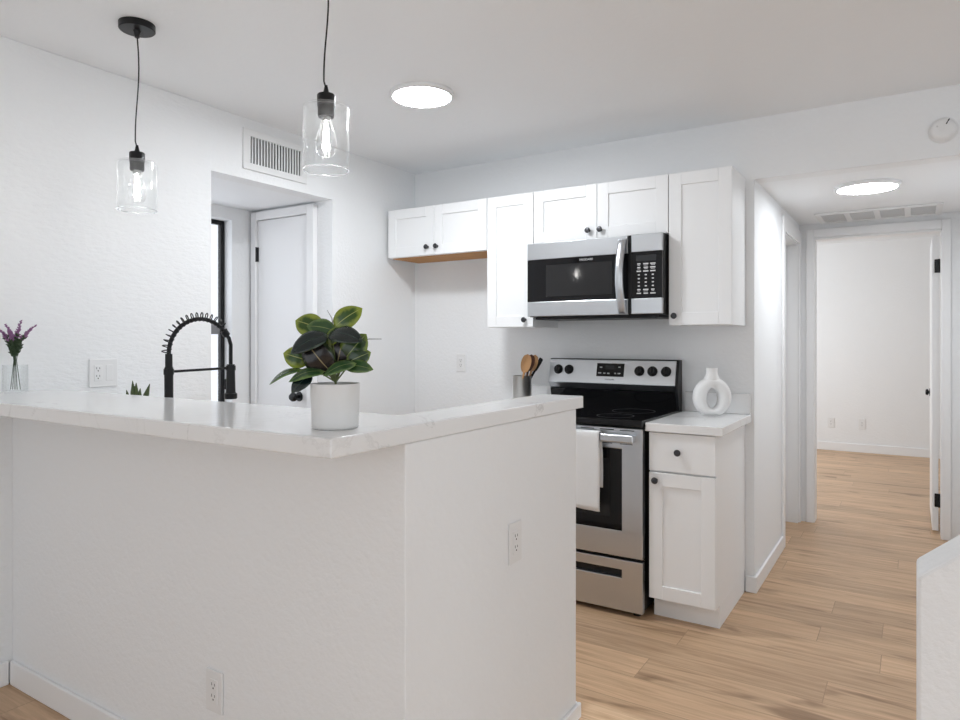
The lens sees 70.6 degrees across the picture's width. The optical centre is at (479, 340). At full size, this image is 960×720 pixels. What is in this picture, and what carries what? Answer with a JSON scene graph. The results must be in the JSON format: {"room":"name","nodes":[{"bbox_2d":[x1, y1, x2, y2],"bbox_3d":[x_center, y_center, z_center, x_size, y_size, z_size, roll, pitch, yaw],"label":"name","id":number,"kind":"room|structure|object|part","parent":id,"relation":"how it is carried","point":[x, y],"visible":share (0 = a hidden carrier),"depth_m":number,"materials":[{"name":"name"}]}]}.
{"room":"kitchen","nodes":[
{"label":"kitchen","id":0,"kind":"room"},
{"bbox_2d":[0,36,210,682],"bbox_3d":[-2.833,0.078,1.025,0.120,2.440,5.480,0,0,33],"label":"wall","id":1,"kind":"structure","parent":0,"point":[96,280],"depth_m":2.82,"materials":[{"name":"white paint"}]},
{"bbox_2d":[0,660,8,687],"bbox_3d":[-2.990,1.253,0.661,0.016,0.090,4.498,0,0,33],"label":"baseboard","id":2,"kind":"structure","parent":1,"relation":"attached to","point":[4,666],"depth_m":2.54,"materials":[{"name":"white paint"}]},
{"bbox_2d":[89,359,117,387],"bbox_3d":[-1.588,0.138,2.858,0.008,0.118,0.120,0,0,33],"label":"outlet","id":3,"kind":"object","parent":1,"relation":"attached to","point":[102,372],"visible":1,"depth_m":2.86,"materials":[{"name":"white plastic"}]},
{"bbox_2d":[94,365,101,380],"bbox_3d":[-1.599,0.138,2.837,0.004,0.067,0.033,0,0,33],"label":"receptacle","id":4,"kind":"object","parent":3,"relation":"attached to","point":[97,368],"depth_m":2.83,"materials":[{"name":"white plastic"}]},
{"bbox_2d":[211,204,253,403],"bbox_3d":[-1.639,0.234,3.660,0.702,2.128,1.407,0,0,33],"label":"wall","id":5,"kind":"structure","parent":0,"point":[237,221],"depth_m":4.28,"materials":[{"name":"white paint"}]},
{"bbox_2d":[211,219,224,401],"bbox_3d":[-1.882,-0.002,3.895,0.040,1.500,0.941,0,0,33],"label":"window","id":6,"kind":"structure","parent":5,"relation":"in","point":[221,224],"depth_m":4.27,"materials":[{"name":"black metal"}]},
{"bbox_3d":[-1.878,-0.069,3.898,0.021,0.065,0.872,0,0,33],"label":"meeting rail","id":7,"kind":"part","parent":6,"relation":"part of","materials":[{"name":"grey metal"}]},
{"bbox_2d":[255,215,305,407],"bbox_3d":[-1.247,0.265,4.188,0.464,2.046,0.090,0,0,33],"label":"door","id":8,"kind":"structure","parent":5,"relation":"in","point":[280,253],"depth_m":4.22,"materials":[{"name":"white paint"}]},
{"bbox_3d":[-1.118,0.343,4.094,0.060,0.060,0.070,0,0,33],"label":"knob","id":9,"kind":"part","parent":8,"relation":"part of","materials":[{"name":"black metal"}]},
{"bbox_2d":[251,204,316,407],"bbox_3d":[-1.223,0.242,4.205,0.563,2.112,0.038,0,0,33],"label":"door frame","id":10,"kind":"structure","parent":5,"relation":"attached to","point":[310,210],"depth_m":4.17,"materials":[{"name":"white paint"}]},
{"bbox_2d":[211,177,317,211],"bbox_3d":[-1.639,-0.880,3.660,0.702,0.100,1.407,0,0,33],"label":"ceiling","id":11,"kind":"structure","parent":0,"point":[226,193],"depth_m":3.94,"materials":[{"name":"white paint"}]},
{"bbox_2d":[12,409,575,719],"bbox_3d":[-0.722,0.768,2.451,1.905,1.061,0.931,0,0,33],"label":"wall","id":12,"kind":"structure","parent":0,"point":[380,584],"depth_m":1.91,"materials":[{"name":"white paint"}]},
{"bbox_2d":[206,667,222,715],"bbox_3d":[-0.750,0.990,1.911,0.072,0.118,0.008,0,0,33],"label":"outlet","id":13,"kind":"object","parent":12,"relation":"attached to","point":[214,679],"visible":1,"depth_m":1.91,"materials":[{"name":"white plastic"}]},
{"bbox_2d":[210,678,216,704],"bbox_3d":[-0.750,0.990,1.910,0.033,0.067,0.004,0,0,33],"label":"receptacle","id":14,"kind":"object","parent":13,"relation":"attached to","point":[213,681],"depth_m":1.91,"materials":[{"name":"white plastic"}]},
{"bbox_2d":[0,389,582,458],"bbox_3d":[-0.771,0.216,2.368,1.910,0.041,1.220,0,0,33],"label":"countertop","id":15,"kind":"structure","parent":12,"relation":"on","point":[282,429],"depth_m":1.73,"materials":[{"name":"white stone"}]},
{"bbox_2d":[269,306,372,429],"bbox_3d":[-0.342,0.059,1.513,0.238,0.273,0.110,0,0,3],"label":"potted plant","id":16,"kind":"object","parent":15,"relation":"on","point":[326,349],"visible":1,"depth_m":1.49,"materials":[{"name":"green plant"}]},
{"bbox_3d":[-0.323,0.146,1.512,0.110,0.099,0.110,0,0,33],"label":"pot","id":17,"kind":"part","parent":16,"relation":"part of","materials":[{"name":"white ceramic"}]},
{"bbox_3d":[-1.709,0.143,2.490,0.082,0.104,0.082,0,0,33],"label":"glass vase","id":18,"kind":"object","parent":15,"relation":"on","visible":0},
{"bbox_2d":[0,330,13,388],"bbox_3d":[-1.739,0.065,2.482,0.070,0.232,0.029,0,0,-20],"label":"sprig","id":19,"kind":"object","parent":18,"relation":"in","point":[5,336],"visible":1,"depth_m":2.48,"materials":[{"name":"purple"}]},
{"bbox_2d":[4,324,14,388],"bbox_3d":[-1.722,0.060,2.491,0.043,0.242,0.033,0,0,33],"label":"sprig","id":20,"kind":"object","parent":18,"relation":"in","point":[8,328],"visible":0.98,"depth_m":2.49,"materials":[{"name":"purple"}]},
{"bbox_2d":[9,330,16,358],"bbox_3d":[-1.709,0.071,2.482,0.028,0.220,0.031,0,0,33],"label":"sprig","id":21,"kind":"object","parent":18,"relation":"in","point":[11,336],"visible":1,"depth_m":2.48,"materials":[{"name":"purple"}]},
{"bbox_2d":[13,320,21,388],"bbox_3d":[-1.698,0.054,2.485,0.043,0.255,0.028,0,0,33],"label":"sprig","id":22,"kind":"object","parent":18,"relation":"in","point":[17,335],"visible":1,"depth_m":2.48,"materials":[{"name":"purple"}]},
{"bbox_2d":[15,324,36,388],"bbox_3d":[-1.671,0.062,2.490,0.085,0.239,0.028,0,0,0],"label":"sprig","id":23,"kind":"object","parent":18,"relation":"in","point":[26,333],"visible":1,"depth_m":2.49,"materials":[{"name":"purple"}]},
{"bbox_2d":[10,660,580,719],"bbox_3d":[-0.711,1.253,2.443,1.905,0.090,0.959,0,0,33],"label":"baseboard","id":24,"kind":"structure","parent":12,"relation":"attached to","point":[71,705],"depth_m":2.36,"materials":[{"name":"white paint"}]},
{"bbox_2d":[508,519,521,565],"bbox_3d":[0.103,0.586,1.965,0.008,0.118,0.072,0,0,33],"label":"outlet","id":25,"kind":"object","parent":12,"relation":"attached to","point":[515,528],"visible":1,"depth_m":1.96,"materials":[{"name":"white plastic"}]},
{"bbox_2d":[513,529,518,554],"bbox_3d":[0.104,0.586,1.964,0.004,0.067,0.033,0,0,33],"label":"receptacle","id":26,"kind":"object","parent":25,"relation":"attached to","point":[515,531],"depth_m":1.96,"materials":[{"name":"white plastic"}]},
{"bbox_2d":[211,107,414,414],"bbox_3d":[-1.216,0.078,4.267,0.860,2.440,1.726,0,0,33],"label":"wall","id":27,"kind":"structure","parent":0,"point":[354,194],"depth_m":4.22,"materials":[{"name":"white paint"}]},
{"bbox_2d":[242,127,306,183],"bbox_3d":[-1.096,-0.985,3.646,0.010,0.210,0.432,0,0,33],"label":"wall vent","id":28,"kind":"object","parent":27,"relation":"attached to","point":[261,152],"visible":1,"depth_m":3.63,"materials":[{"name":"white plastic"}]},
{"bbox_2d":[0,449,947,719],"bbox_3d":[1.041,1.348,2.746,6.400,0.100,12.550,0,0,33],"label":"floor","id":29,"kind":"structure","parent":0,"point":[829,633],"depth_m":2.96,"materials":[{"name":"brown wood"}]},
{"bbox_2d":[548,358,681,615],"bbox_3d":[0.587,0.703,3.580,0.768,1.191,0.676,0,0,33],"label":"range","id":30,"kind":"object","parent":29,"relation":"on","point":[620,396],"visible":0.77,"depth_m":3.25,"materials":[{"name":"silver metal"}]},
{"bbox_3d":[0.456,0.170,3.972,0.056,0.055,0.033,0,0,33],"label":"control knob","id":31,"kind":"part","parent":30,"relation":"part of","materials":[{"name":"black plastic"}]},
{"bbox_3d":[0.513,0.170,3.935,0.056,0.055,0.033,0,0,33],"label":"control knob","id":32,"kind":"part","parent":30,"relation":"part of","materials":[{"name":"black plastic"}]},
{"bbox_2d":[576,429,602,511],"bbox_3d":[0.436,0.617,3.279,0.321,0.375,0.048,0,0,33],"label":"dish towel","id":33,"kind":"object","parent":30,"relation":"hanging from","point":[589,450],"visible":0.36,"depth_m":3.21,"materials":[{"name":"white fabric"}]},
{"bbox_3d":[0.440,0.705,3.349,0.560,0.385,0.028,0,0,33],"label":"door glass","id":34,"kind":"part","parent":30,"relation":"part of","materials":[{"name":"black glass"}]},
{"bbox_3d":[0.439,1.153,3.349,0.760,0.239,0.030,0,0,33],"label":"storage drawer","id":35,"kind":"part","parent":30,"relation":"part of","materials":[{"name":"silver metal"}]},
{"bbox_3d":[0.440,0.717,3.350,0.760,0.605,0.034,0,0,33],"label":"oven door","id":36,"kind":"part","parent":30,"relation":"part of","materials":[{"name":"silver metal"}]},
{"bbox_3d":[0.733,0.168,3.808,0.162,0.073,0.022,0,0,33],"label":"display panel","id":37,"kind":"part","parent":30,"relation":"part of","materials":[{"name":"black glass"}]},
{"bbox_3d":[0.747,0.326,3.836,0.746,0.096,0.057,0,0,33],"label":"backguard glass","id":38,"kind":"part","parent":30,"relation":"part of","materials":[{"name":"black glass"}]},
{"bbox_3d":[0.419,0.459,3.317,0.700,0.038,0.052,0,0,33],"label":"handle","id":39,"kind":"part","parent":30,"relation":"part of","materials":[{"name":"silver metal"}]},
{"bbox_2d":[576,405,681,427],"bbox_3d":[0.597,0.389,3.595,0.768,0.032,0.640,0,0,33],"label":"cooktop","id":40,"kind":"object","parent":30,"relation":"in","point":[589,416],"depth_m":3.41,"materials":[{"name":"black glass"}]},
{"bbox_3d":[0.869,0.170,3.708,0.056,0.055,0.033,0,0,33],"label":"control knob","id":41,"kind":"part","parent":30,"relation":"part of","materials":[{"name":"black plastic"}]},
{"bbox_3d":[0.931,0.170,3.669,0.056,0.055,0.033,0,0,33],"label":"control knob","id":42,"kind":"part","parent":30,"relation":"part of","materials":[{"name":"black plastic"}]},
{"bbox_3d":[0.994,0.170,3.628,0.056,0.055,0.033,0,0,33],"label":"control knob","id":43,"kind":"part","parent":30,"relation":"part of","materials":[{"name":"black plastic"}]},
{"bbox_2d":[649,425,744,628],"bbox_3d":[1.070,0.860,3.312,0.300,0.876,0.652,0,0,33],"label":"base cabinet","id":44,"kind":"object","parent":29,"relation":"on","point":[697,482],"visible":0.98,"depth_m":3.09,"materials":[{"name":"white paint"}]},
{"bbox_3d":[0.803,0.645,3.112,0.031,0.031,0.028,0,0,33],"label":"knob","id":45,"kind":"part","parent":44,"relation":"part of","materials":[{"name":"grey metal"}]},
{"bbox_3d":[0.891,0.509,3.057,0.031,0.031,0.028,0,0,33],"label":"knob","id":46,"kind":"part","parent":44,"relation":"part of","materials":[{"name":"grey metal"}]},
{"bbox_3d":[0.915,0.514,3.069,0.299,0.176,0.019,0,0,33],"label":"drawer","id":47,"kind":"part","parent":44,"relation":"part of","materials":[{"name":"white paint"}]},
{"bbox_3d":[0.915,0.901,3.069,0.299,0.582,0.019,0,0,33],"label":"door","id":48,"kind":"part","parent":44,"relation":"part of","materials":[{"name":"white paint"}]},
{"bbox_2d":[645,411,750,436],"bbox_3d":[1.081,0.402,3.313,0.345,0.039,0.639,0,0,33],"label":"countertop","id":49,"kind":"structure","parent":44,"relation":"on","point":[684,422],"depth_m":3.13,"materials":[{"name":"white stone"}]},
{"bbox_2d":[692,368,730,414],"bbox_3d":[1.166,0.258,3.408,0.193,0.236,0.068,0,0,0],"label":"ring vase","id":50,"kind":"object","parent":49,"relation":"on","point":[711,379],"visible":1,"depth_m":3.38,"materials":[{"name":"white ceramic"}]},
{"bbox_3d":[0.157,0.860,3.895,0.285,0.876,0.652,0,0,33],"label":"base cabinet","id":51,"kind":"object","parent":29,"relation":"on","visible":0},
{"bbox_3d":[0.159,0.402,3.901,0.295,0.039,0.639,0,0,33],"label":"countertop","id":52,"kind":"structure","parent":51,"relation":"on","visible":0},
{"bbox_2d":[513,375,531,397],"bbox_3d":[0.249,0.296,3.993,0.112,0.172,0.112,0,0,33],"label":"utensil canister","id":53,"kind":"object","parent":52,"relation":"on","point":[521,387],"visible":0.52,"depth_m":3.94,"materials":[{"name":"silver metal"}]},
{"bbox_2d":[521,354,530,378],"bbox_3d":[0.251,0.228,3.939,0.097,0.294,0.032,0,0,33],"label":"wooden spoon","id":54,"kind":"object","parent":53,"relation":"in","point":[526,360],"visible":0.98,"depth_m":3.93,"materials":[{"name":"brown wood"}]},
{"bbox_2d":[526,354,534,375],"bbox_3d":[0.271,0.229,3.956,0.102,0.292,0.028,0,0,33],"label":"wooden spoon","id":55,"kind":"object","parent":53,"relation":"in","point":[531,355],"visible":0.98,"depth_m":3.94,"materials":[{"name":"brown wood"}]},
{"bbox_2d":[529,354,534,370],"bbox_3d":[0.291,0.134,3.945,0.058,0.102,0.022,0,0,14],"label":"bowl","id":56,"kind":"object","parent":55,"relation":"on","point":[532,357],"depth_m":3.94,"materials":[{"name":"brown wood"}]},
{"bbox_2d":[529,355,537,375],"bbox_3d":[0.290,0.230,3.974,0.106,0.290,0.027,0,0,33],"label":"wooden spoon","id":57,"kind":"object","parent":53,"relation":"in","point":[535,356],"visible":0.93,"depth_m":3.96,"materials":[{"name":"brown wood"}]},
{"bbox_2d":[531,355,537,370],"bbox_3d":[0.313,0.135,3.961,0.057,0.101,0.021,0,0,15],"label":"bowl","id":58,"kind":"object","parent":57,"relation":"on","point":[536,358],"depth_m":3.96,"materials":[{"name":"brown wood"}]},
{"bbox_2d":[531,358,542,376],"bbox_3d":[0.292,0.239,3.990,0.159,0.274,0.014,0,0,16],"label":"spatula","id":59,"kind":"object","parent":53,"relation":"in","point":[540,360],"visible":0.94,"depth_m":3.98,"materials":[{"name":"black plastic"}]},
{"bbox_3d":[0.342,0.143,3.977,0.056,0.083,0.010,0,0,17],"label":"blade","id":60,"kind":"part","parent":59,"relation":"part of","materials":[{"name":"black plastic"}]},
{"bbox_3d":[-0.795,0.860,2.458,1.765,0.876,0.588,0,0,33],"label":"cabinet","id":61,"kind":"object","parent":29,"relation":"on","visible":0},
{"bbox_3d":[-0.791,0.403,2.464,1.770,0.037,0.607,0,0,33],"label":"countertop","id":62,"kind":"structure","parent":61,"relation":"on","visible":0},
{"bbox_2d":[126,381,149,395],"bbox_3d":[-1.339,0.271,2.634,0.080,0.226,0.080,0,0,45],"label":"succulent","id":63,"kind":"object","parent":62,"relation":"on","point":[134,389],"visible":0.18,"depth_m":2.63,"materials":[{"name":"green plant"}]},
{"bbox_2d":[161,312,236,398],"bbox_3d":[-1.026,0.140,2.487,0.061,0.487,0.292,0,0,41],"label":"faucet","id":64,"kind":"object","parent":62,"relation":"on","point":[168,371],"visible":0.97,"depth_m":2.48,"materials":[{"name":"black metal"}]},
{"bbox_3d":[-1.026,0.110,2.493,0.036,0.025,0.274,0,0,40],"label":"docking arm","id":65,"kind":"part","parent":64,"relation":"part of","materials":[{"name":"black metal"}]},
{"bbox_2d":[0,0,959,173],"bbox_3d":[-0.059,-1.192,0.279,5.600,0.100,7.206,0,0,33],"label":"ceiling","id":66,"kind":"structure","parent":0,"point":[525,77],"depth_m":2.77,"materials":[{"name":"white paint"}]},
{"bbox_2d":[118,16,155,213],"bbox_3d":[-1.240,-0.804,2.450,0.134,0.674,0.134,0,0,33],"label":"pendant light","id":67,"kind":"object","parent":66,"relation":"hanging from","point":[137,27],"visible":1,"depth_m":2.44,"materials":[{"name":"black metal"}]},
{"bbox_2d":[129,145,144,171],"bbox_3d":[-1.240,-0.659,2.450,0.052,0.094,0.052,0,0,33],"label":"socket","id":68,"kind":"object","parent":67,"relation":"attached to","point":[136,158],"depth_m":2.43,"materials":[{"name":"black metal"}]},
{"bbox_3d":[-1.240,-0.898,2.450,0.018,0.409,0.005,0,0,6],"label":"cord","id":69,"kind":"part","parent":67,"relation":"part of","materials":[{"name":"black metal"}]},
{"bbox_2d":[302,0,334,162],"bbox_3d":[-0.448,-0.816,1.970,0.134,0.650,0.134,0,0,33],"label":"pendant light","id":70,"kind":"object","parent":66,"relation":"hanging from","point":[325,99],"visible":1,"depth_m":1.96,"materials":[{"name":"black metal"}]},
{"bbox_2d":[317,85,334,118],"bbox_3d":[-0.448,-0.695,1.970,0.052,0.094,0.052,0,0,33],"label":"socket","id":71,"kind":"object","parent":70,"relation":"attached to","point":[325,99],"depth_m":1.95,"materials":[{"name":"black metal"}]},
{"bbox_3d":[-0.448,-0.916,1.970,0.018,0.373,0.005,0,0,6],"label":"cord","id":72,"kind":"part","parent":70,"relation":"part of","materials":[{"name":"black metal"}]},
{"bbox_2d":[390,81,453,107],"bbox_3d":[-0.269,-1.131,3.134,0.294,0.022,0.294,0,0,33],"label":"recessed light","id":73,"kind":"object","parent":66,"relation":"in","point":[417,94],"visible":1,"depth_m":3.10,"materials":[{"name":"white plastic"}]},
{"bbox_2d":[393,87,450,106],"bbox_3d":[-0.269,-1.123,3.134,0.266,0.001,0.266,0,0,33],"label":"diffuser","id":74,"kind":"object","parent":73,"relation":"attached to","point":[412,96],"depth_m":3.14,"materials":[{"name":"white plastic"}]},
{"bbox_2d":[415,84,959,590],"bbox_3d":[1.849,0.078,3.270,5.600,2.440,0.110,0,0,33],"label":"wall","id":75,"kind":"structure","parent":0,"point":[891,131],"depth_m":3.75,"materials":[{"name":"white paint"}]},
{"bbox_2d":[388,198,486,262],"bbox_3d":[-0.200,-0.680,4.304,0.752,0.312,0.346,0,0,33],"label":"upper cabinet","id":76,"kind":"object","parent":75,"relation":"attached to","point":[455,231],"visible":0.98,"depth_m":4.18,"materials":[{"name":"white paint"}]},
{"bbox_3d":[-0.435,-0.682,4.294,0.366,0.305,0.019,0,0,33],"label":"door","id":77,"kind":"part","parent":76,"relation":"part of","materials":[{"name":"white paint"}]},
{"bbox_3d":[-0.117,-0.682,4.091,0.382,0.305,0.019,0,0,33],"label":"door","id":78,"kind":"part","parent":76,"relation":"part of","materials":[{"name":"white paint"}]},
{"bbox_2d":[457,354,465,371],"bbox_3d":[-0.125,0.150,4.459,0.072,0.118,0.008,0,0,33],"label":"outlet","id":79,"kind":"object","parent":75,"relation":"attached to","point":[461,358],"visible":1,"depth_m":4.45,"materials":[{"name":"white plastic"}]},
{"bbox_2d":[459,358,462,367],"bbox_3d":[-0.126,0.150,4.458,0.033,0.067,0.004,0,0,33],"label":"receptacle","id":80,"kind":"object","parent":79,"relation":"attached to","point":[460,359],"depth_m":4.45,"materials":[{"name":"white plastic"}]},
{"bbox_2d":[487,192,557,327],"bbox_3d":[0.248,-0.455,4.019,0.305,0.762,0.346,0,0,33],"label":"upper cabinet","id":81,"kind":"object","parent":75,"relation":"attached to","point":[510,218],"visible":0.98,"depth_m":3.91,"materials":[{"name":"white paint"}]},
{"bbox_3d":[0.175,-0.455,3.904,0.304,0.759,0.019,0,0,33],"label":"door","id":82,"kind":"part","parent":81,"relation":"part of","materials":[{"name":"white paint"}]},
{"bbox_2d":[512,384,550,398],"bbox_3d":[0.325,0.329,4.165,0.290,0.106,0.019,0,0,33],"label":"backsplash","id":83,"kind":"structure","parent":75,"relation":"attached to","point":[536,389],"depth_m":4.13,"materials":[{"name":"white stone"}]},
{"bbox_2d":[534,174,668,243],"bbox_3d":[0.701,-0.687,3.730,0.763,0.298,0.346,0,0,33],"label":"upper cabinet","id":84,"kind":"object","parent":75,"relation":"attached to","point":[634,206],"visible":0.88,"depth_m":3.58,"materials":[{"name":"white paint"}]},
{"bbox_3d":[0.467,-0.687,3.718,0.379,0.295,0.019,0,0,33],"label":"door","id":85,"kind":"part","parent":84,"relation":"part of","materials":[{"name":"white paint"}]},
{"bbox_2d":[527,232,668,320],"bbox_3d":[0.667,-0.323,3.681,0.756,0.421,0.462,0,0,33],"label":"microwave","id":86,"kind":"object","parent":84,"relation":"attached to","point":[619,277],"visible":0.99,"depth_m":3.52,"materials":[{"name":"silver metal"}]},
{"bbox_3d":[0.510,-0.330,3.601,0.578,0.401,0.021,0,0,33],"label":"door","id":87,"kind":"part","parent":86,"relation":"part of","materials":[{"name":"silver metal"}]},
{"bbox_3d":[0.510,-0.325,3.601,0.576,0.231,0.019,0,0,33],"label":"door glass","id":88,"kind":"part","parent":86,"relation":"part of","materials":[{"name":"black glass"}]},
{"bbox_3d":[0.712,-0.324,3.426,0.042,0.379,0.079,0,0,33],"label":"handle","id":89,"kind":"part","parent":86,"relation":"part of","materials":[{"name":"silver metal"}]},
{"bbox_3d":[0.837,-0.327,3.393,0.157,0.234,0.019,0,0,33],"label":"control panel","id":90,"kind":"part","parent":86,"relation":"part of","materials":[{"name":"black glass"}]},
{"bbox_3d":[0.837,-0.171,3.393,0.159,0.079,0.022,0,0,33],"label":"panel trim","id":91,"kind":"part","parent":86,"relation":"part of","materials":[{"name":"silver metal"}]},
{"bbox_3d":[0.837,-0.488,3.393,0.159,0.089,0.022,0,0,33],"label":"panel trim","id":92,"kind":"part","parent":86,"relation":"part of","materials":[{"name":"silver metal"}]},
{"bbox_3d":[0.789,-0.687,3.513,0.380,0.295,0.019,0,0,33],"label":"door","id":93,"kind":"part","parent":84,"relation":"part of","materials":[{"name":"white paint"}]},
{"bbox_2d":[669,166,745,325],"bbox_3d":[1.153,-0.455,3.441,0.304,0.762,0.346,0,0,33],"label":"upper cabinet","id":94,"kind":"object","parent":75,"relation":"attached to","point":[707,207],"visible":1,"depth_m":3.33,"materials":[{"name":"white paint"}]},
{"bbox_3d":[0.966,-0.121,3.372,0.031,0.031,0.028,0,0,33],"label":"knob","id":95,"kind":"part","parent":94,"relation":"part of","materials":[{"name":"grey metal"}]},
{"bbox_2d":[685,391,750,413],"bbox_3d":[1.251,0.329,3.574,0.336,0.106,0.019,0,0,33],"label":"backsplash","id":96,"kind":"structure","parent":75,"relation":"attached to","point":[740,403],"depth_m":3.52,"materials":[{"name":"white stone"}]},
{"bbox_2d":[928,117,958,142],"bbox_3d":[2.077,-0.945,3.038,0.116,0.116,0.034,0,0,33],"label":"smoke detector","id":97,"kind":"object","parent":75,"relation":"attached to","point":[944,129],"visible":1,"depth_m":3.03,"materials":[{"name":"white plastic"}]},
{"bbox_2d":[758,184,798,570],"bbox_3d":[1.525,0.186,4.453,0.850,2.225,1.536,0,0,33],"label":"wall","id":98,"kind":"structure","parent":0,"point":[770,213],"depth_m":3.83,"materials":[{"name":"white paint"}]},
{"bbox_2d":[745,536,783,592],"bbox_3d":[1.626,1.257,3.847,0.056,0.083,0.871,0,0,33],"label":"baseboard","id":99,"kind":"structure","parent":98,"relation":"attached to","point":[752,584],"depth_m":3.65,"materials":[{"name":"white paint"}]},
{"bbox_2d":[782,215,800,547],"bbox_3d":[2.042,0.261,4.563,0.124,2.075,0.780,0,0,33],"label":"trim","id":100,"kind":"structure","parent":98,"relation":"attached to","point":[791,235],"depth_m":4.82,"materials":[{"name":"white paint"}]},
{"bbox_2d":[758,160,959,224],"bbox_3d":[2.035,-0.877,4.198,1.985,0.100,1.656,0,0,33],"label":"ceiling","id":101,"kind":"structure","parent":0,"point":[802,198],"depth_m":3.79,"materials":[{"name":"white paint"}]},
{"bbox_2d":[834,178,901,194],"bbox_3d":[2.066,-0.816,3.616,0.314,0.022,0.314,0,0,33],"label":"recessed light","id":102,"kind":"object","parent":101,"relation":"in","point":[879,185],"visible":1,"depth_m":3.57,"materials":[{"name":"white plastic"}]},
{"bbox_2d":[837,183,897,193],"bbox_3d":[2.066,-0.808,3.616,0.284,0.001,0.284,0,0,33],"label":"diffuser","id":103,"kind":"object","parent":102,"relation":"attached to","point":[873,187],"depth_m":3.61,"materials":[{"name":"white plastic"}]},
{"bbox_2d":[814,202,943,223],"bbox_3d":[2.588,-0.821,4.413,0.701,0.012,0.395,0,0,33],"label":"ceiling vent","id":104,"kind":"object","parent":101,"relation":"in","point":[931,208],"visible":1,"depth_m":4.39,"materials":[{"name":"white plastic"}]},
{"bbox_3d":[2.377,-0.822,4.548,0.135,0.008,0.355,0,0,33],"label":"grille panel","id":105,"kind":"part","parent":104,"relation":"part of","materials":[{"name":"white metal"}]},
{"bbox_3d":[2.518,-0.822,4.458,0.135,0.008,0.355,0,0,33],"label":"grille panel","id":106,"kind":"part","parent":104,"relation":"part of","materials":[{"name":"white metal"}]},
{"bbox_3d":[2.658,-0.822,4.368,0.135,0.008,0.355,0,0,33],"label":"grille panel","id":107,"kind":"part","parent":104,"relation":"part of","materials":[{"name":"white metal"}]},
{"bbox_3d":[2.799,-0.822,4.279,0.135,0.008,0.355,0,0,33],"label":"grille panel","id":108,"kind":"part","parent":104,"relation":"part of","materials":[{"name":"white metal"}]},
{"bbox_2d":[817,236,939,449],"bbox_3d":[4.262,0.078,7.980,4.600,2.440,0.100,0,0,33],"label":"wall","id":109,"kind":"structure","parent":0,"point":[873,297],"depth_m":7.76,"materials":[{"name":"white paint"}]},
{"bbox_2d":[828,417,833,427],"bbox_3d":[4.140,0.973,7.994,0.072,0.118,0.008,0,0,33],"label":"outlet","id":110,"kind":"object","parent":109,"relation":"attached to","point":[830,420],"visible":1,"depth_m":7.99,"materials":[{"name":"white plastic"}]},
{"bbox_2d":[858,419,865,428],"bbox_3d":[4.410,0.970,7.822,0.072,0.118,0.008,0,0,33],"label":"outlet","id":111,"kind":"object","parent":109,"relation":"attached to","point":[861,422],"visible":1,"depth_m":7.82,"materials":[{"name":"white plastic"}]},
{"bbox_2d":[817,441,939,458],"bbox_3d":[4.442,1.250,7.798,3.900,0.097,0.014,0,0,33],"label":"baseboard","id":112,"kind":"structure","parent":109,"relation":"attached to","point":[850,447],"depth_m":7.74,"materials":[{"name":"white paint"}]},
{"bbox_2d":[817,233,939,243],"bbox_3d":[3.528,-1.192,6.365,4.100,0.100,3.613,0,0,33],"label":"ceiling","id":113,"kind":"structure","parent":0,"point":[938,234],"depth_m":7.61,"materials":[{"name":"white paint"}]},
{"bbox_2d":[799,212,959,538],"bbox_3d":[2.315,0.078,4.928,4.600,2.440,0.115,0,0,33],"label":"wall","id":114,"kind":"structure","parent":0,"point":[955,216],"depth_m":4.39,"materials":[{"name":"white paint"}]},
{"bbox_2d":[806,218,950,540],"bbox_3d":[2.721,0.256,4.662,0.852,2.085,0.136,0,0,33],"label":"trim","id":115,"kind":"structure","parent":114,"relation":"attached to","point":[925,226],"depth_m":4.57,"materials":[{"name":"white paint"}]},
{"bbox_2d":[925,235,939,530],"bbox_3d":[3.238,0.288,4.852,0.066,1.980,0.741,0,0,32],"label":"door","id":116,"kind":"structure","parent":114,"relation":"in","point":[934,261],"depth_m":4.55,"materials":[{"name":"white paint"}]},
{"bbox_2d":[916,535,959,719],"bbox_3d":[1.376,0.217,0.756,1.494,2.163,0.115,0,0,33],"label":"wall","id":117,"kind":"structure","parent":0,"point":[937,570],"depth_m":1.09,"materials":[{"name":"white paint"}]}
]}

